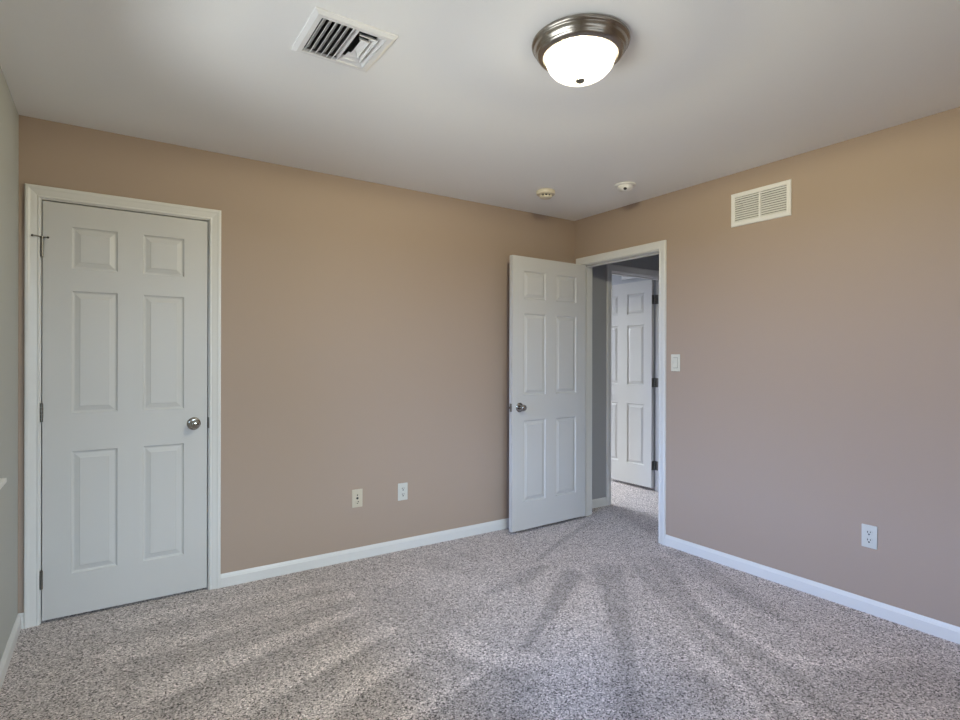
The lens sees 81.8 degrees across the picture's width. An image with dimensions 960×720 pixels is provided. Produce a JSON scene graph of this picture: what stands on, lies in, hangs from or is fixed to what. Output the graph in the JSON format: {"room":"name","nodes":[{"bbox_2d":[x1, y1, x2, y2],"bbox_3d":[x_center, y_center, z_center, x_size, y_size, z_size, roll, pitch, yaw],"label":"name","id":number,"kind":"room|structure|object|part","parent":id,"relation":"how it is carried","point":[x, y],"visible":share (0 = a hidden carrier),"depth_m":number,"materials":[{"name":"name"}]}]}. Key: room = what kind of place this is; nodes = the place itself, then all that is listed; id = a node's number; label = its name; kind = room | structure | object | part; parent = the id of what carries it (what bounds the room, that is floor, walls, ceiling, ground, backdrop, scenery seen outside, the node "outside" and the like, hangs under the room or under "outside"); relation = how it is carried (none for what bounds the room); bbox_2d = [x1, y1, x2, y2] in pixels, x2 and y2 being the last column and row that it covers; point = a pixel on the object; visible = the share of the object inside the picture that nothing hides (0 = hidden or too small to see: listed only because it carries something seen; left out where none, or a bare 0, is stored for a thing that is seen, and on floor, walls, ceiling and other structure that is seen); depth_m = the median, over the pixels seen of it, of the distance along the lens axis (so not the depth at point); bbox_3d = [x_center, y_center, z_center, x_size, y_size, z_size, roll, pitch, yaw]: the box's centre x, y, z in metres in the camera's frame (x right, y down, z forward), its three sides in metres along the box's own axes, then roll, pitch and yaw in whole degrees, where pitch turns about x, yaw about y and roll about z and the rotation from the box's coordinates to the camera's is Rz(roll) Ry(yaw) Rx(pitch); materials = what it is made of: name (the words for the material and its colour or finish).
{"room":"empty bedroom","nodes":[
{"label":"empty bedroom","id":0,"kind":"room"},
{"bbox_2d":[0,66,18,660],"bbox_3d":[-1.136,0.060,0.945,0.115,2.440,3.975,0,0,-34],"label":"wall","id":1,"kind":"structure","parent":0,"point":[9,116],"depth_m":2.38,"materials":[{"name":"grey paint"}]},
{"bbox_2d":[0,478,6,488],"bbox_3d":[-1.182,-0.173,1.073,0.174,1.335,1.990,0,0,-34],"label":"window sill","id":2,"kind":"structure","parent":1,"relation":"in","point":[3,481],"depth_m":1.90,"materials":[{"name":"white plastic"}]},
{"bbox_2d":[0,614,20,690],"bbox_3d":[-1.114,1.244,1.024,0.013,0.073,3.847,0,0,-34],"label":"baseboard","id":3,"kind":"structure","parent":1,"relation":"attached to","point":[9,649],"depth_m":2.35,"materials":[{"name":"white wood"}]},
{"bbox_2d":[18,115,574,612],"bbox_3d":[-0.783,0.060,3.639,3.692,2.440,0.115,0,0,-34],"label":"wall","id":4,"kind":"structure","parent":0,"point":[365,325],"depth_m":3.49,"materials":[{"name":"beige paint"}]},
{"bbox_2d":[31,201,206,620],"bbox_3d":[-1.827,0.247,2.858,0.764,2.034,0.098,0,0,-34],"label":"door","id":5,"kind":"structure","parent":4,"relation":"in","point":[123,407],"depth_m":2.86,"materials":[{"name":"white wood"}]},
{"bbox_3d":[-1.553,0.349,3.016,0.049,0.049,0.058,0,0,-34],"label":"knob","id":6,"kind":"part","parent":5,"relation":"part of","materials":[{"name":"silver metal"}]},
{"bbox_2d":[24,183,220,628],"bbox_3d":[-1.848,0.219,2.929,0.856,2.116,0.148,0,0,-34],"label":"door frame","id":7,"kind":"structure","parent":4,"relation":"attached to","point":[35,195],"depth_m":2.68,"materials":[{"name":"white wood"}]},
{"bbox_2d":[18,518,508,628],"bbox_3d":[-0.703,1.243,3.618,3.576,0.073,0.013,0,0,-34],"label":"baseboard","id":8,"kind":"structure","parent":4,"relation":"attached to","point":[292,566],"depth_m":3.53,"materials":[{"name":"white wood"}]},
{"bbox_2d":[352,489,362,507],"bbox_3d":[-0.787,0.889,3.560,0.070,0.115,0.015,0,0,-34],"label":"jack plate","id":9,"kind":"object","parent":4,"relation":"attached to","point":[357,493],"visible":1,"depth_m":3.56,"materials":[{"name":"beige plastic"}]},
{"bbox_2d":[398,483,407,500],"bbox_3d":[-0.520,0.888,3.741,0.070,0.115,0.010,0,0,-34],"label":"wall outlet","id":10,"kind":"object","parent":4,"relation":"attached to","point":[402,487],"visible":1,"depth_m":3.74,"materials":[{"name":"white plastic"}]},
{"bbox_2d":[0,0,959,220],"bbox_3d":[0.008,-1.209,3.758,5.136,0.100,7.390,0,0,-34],"label":"ceiling","id":11,"kind":"structure","parent":0,"point":[460,105],"depth_m":2.33,"materials":[{"name":"paint"}]},
{"bbox_2d":[291,6,397,71],"bbox_3d":[-0.497,-1.231,2.020,0.294,0.175,0.296,0,0,-34],"label":"ceiling vent","id":12,"kind":"object","parent":11,"relation":"in","point":[357,45],"visible":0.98,"depth_m":2.04,"materials":[{"name":"white metal"}]},
{"bbox_2d":[536,188,554,199],"bbox_3d":[0.450,-1.132,3.795,0.128,0.051,0.128,0,0,-34],"label":"smoke detector","id":13,"kind":"object","parent":11,"relation":"attached to","point":[545,193],"visible":1,"depth_m":3.76,"materials":[{"name":"beige plastic"}]},
{"bbox_2d":[532,13,630,86],"bbox_3d":[0.365,-1.082,2.018,0.353,0.149,0.353,0,0,-34],"label":"ceiling light","id":14,"kind":"object","parent":11,"relation":"attached to","point":[580,46],"visible":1,"depth_m":1.96,"materials":[{"name":"white glass"}]},
{"bbox_3d":[0.365,-1.063,2.018,0.252,0.088,0.252,0,0,-34],"label":"lamp shade","id":15,"kind":"part","parent":14,"relation":"part of","materials":[{"name":"white glass"}]},
{"bbox_2d":[615,182,635,191],"bbox_3d":[0.958,-1.134,3.659,0.136,0.044,0.136,0,0,-34],"label":"smoke detector","id":16,"kind":"object","parent":11,"relation":"attached to","point":[622,186],"visible":1,"depth_m":3.62,"materials":[{"name":"white plastic"}]},
{"bbox_2d":[0,478,959,719],"bbox_3d":[0.002,1.281,3.759,5.136,0.001,7.390,0,0,-34],"label":"floor","id":17,"kind":"structure","parent":0,"point":[591,617],"depth_m":2.48,"materials":[{"name":"carpet"}]},
{"bbox_2d":[592,254,658,499],"bbox_3d":[1.278,0.064,5.074,1.330,2.440,0.115,0,0,-34],"label":"wall","id":18,"kind":"structure","parent":0,"point":[599,273],"depth_m":4.85,"materials":[{"name":"grey paint"}]},
{"bbox_2d":[592,497,606,508],"bbox_3d":[1.358,1.248,5.053,1.215,0.073,0.013,0,0,-34],"label":"baseboard","id":19,"kind":"structure","parent":18,"relation":"attached to","point":[600,502],"depth_m":4.84,"materials":[{"name":"white wood"}]},
{"bbox_2d":[606,264,658,505],"bbox_3d":[1.446,0.218,5.187,0.873,2.132,0.148,0,0,-34],"label":"door frame","id":20,"kind":"structure","parent":18,"relation":"attached to","point":[612,269],"depth_m":4.92,"materials":[{"name":"white wood"}]},
{"bbox_2d":[611,280,657,487],"bbox_3d":[1.501,0.231,5.725,0.162,2.040,0.790,0,0,-34],"label":"door","id":21,"kind":"structure","parent":18,"relation":"in","point":[633,381],"depth_m":5.61,"materials":[{"name":"white wood"}]},
{"bbox_2d":[612,275,655,487],"bbox_3d":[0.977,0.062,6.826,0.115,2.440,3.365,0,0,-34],"label":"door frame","id":22,"kind":"structure","parent":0,"point":[616,279],"depth_m":5.56,"materials":[{"name":"paint"}]},
{"bbox_2d":[622,276,633,279],"bbox_3d":[1.624,-0.938,5.753,0.012,0.170,0.400,0,0,-34],"label":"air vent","id":23,"kind":"object","parent":22,"relation":"in","point":[623,277],"visible":0.04,"depth_m":5.87,"materials":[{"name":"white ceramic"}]},
{"bbox_2d":[574,107,959,626],"bbox_3d":[1.935,0.066,2.994,0.115,2.440,3.975,0,0,-34],"label":"wall","id":24,"kind":"structure","parent":0,"point":[813,399],"depth_m":2.99,"materials":[{"name":"beige paint"}]},
{"bbox_2d":[509,255,585,531],"bbox_3d":[0.534,0.246,4.284,0.783,2.028,0.162,0,0,-36],"label":"door","id":25,"kind":"structure","parent":24,"relation":"in","point":[547,329],"depth_m":4.24,"materials":[{"name":"white wood"}]},
{"bbox_3d":[0.311,0.350,4.060,0.049,0.049,0.058,0,0,-36],"label":"knob","id":26,"kind":"part","parent":25,"relation":"part of","materials":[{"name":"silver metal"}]},
{"bbox_2d":[576,240,666,544],"bbox_3d":[1.088,0.225,4.247,0.131,2.118,0.887,0,0,-34],"label":"door frame","id":27,"kind":"structure","parent":24,"relation":"attached to","point":[659,247],"depth_m":4.02,"materials":[{"name":"white wood"}]},
{"bbox_2d":[671,354,679,370],"bbox_3d":[1.333,0.019,3.783,0.012,0.115,0.070,0,0,-34],"label":"light switch","id":28,"kind":"object","parent":24,"relation":"attached to","point":[675,358],"visible":1,"depth_m":3.78,"materials":[{"name":"beige plastic"}]},
{"bbox_2d":[731,179,791,227],"bbox_3d":[1.699,-0.924,3.318,0.094,0.204,0.365,0,0,-34],"label":"air vent","id":29,"kind":"object","parent":24,"relation":"in","point":[772,201],"visible":0.96,"depth_m":3.29,"materials":[{"name":"white metal"}]},
{"bbox_2d":[665,535,959,643],"bbox_3d":[1.847,1.250,3.007,0.013,0.073,3.860,0,0,-34],"label":"baseboard","id":30,"kind":"structure","parent":24,"relation":"attached to","point":[937,628],"depth_m":2.97,"materials":[{"name":"white wood"}]},
{"bbox_2d":[862,524,877,549],"bbox_3d":[1.977,0.897,2.815,0.010,0.115,0.070,0,0,-34],"label":"wall outlet","id":31,"kind":"object","parent":24,"relation":"attached to","point":[869,533],"visible":1,"depth_m":2.81,"materials":[{"name":"white plastic"}]},
{"bbox_2d":[865,530,872,535],"bbox_3d":[1.975,0.877,2.814,0.003,0.027,0.034,0,0,-34],"label":"receptacle","id":32,"kind":"object","parent":31,"relation":"attached to","point":[867,532],"depth_m":2.81,"materials":[{"name":"white plastic"}]},
{"bbox_2d":[865,537,872,543],"bbox_3d":[1.975,0.916,2.814,0.003,0.027,0.034,0,0,-34],"label":"receptacle","id":33,"kind":"object","parent":31,"relation":"attached to","point":[868,540],"depth_m":2.81,"materials":[{"name":"white plastic"}]}
]}

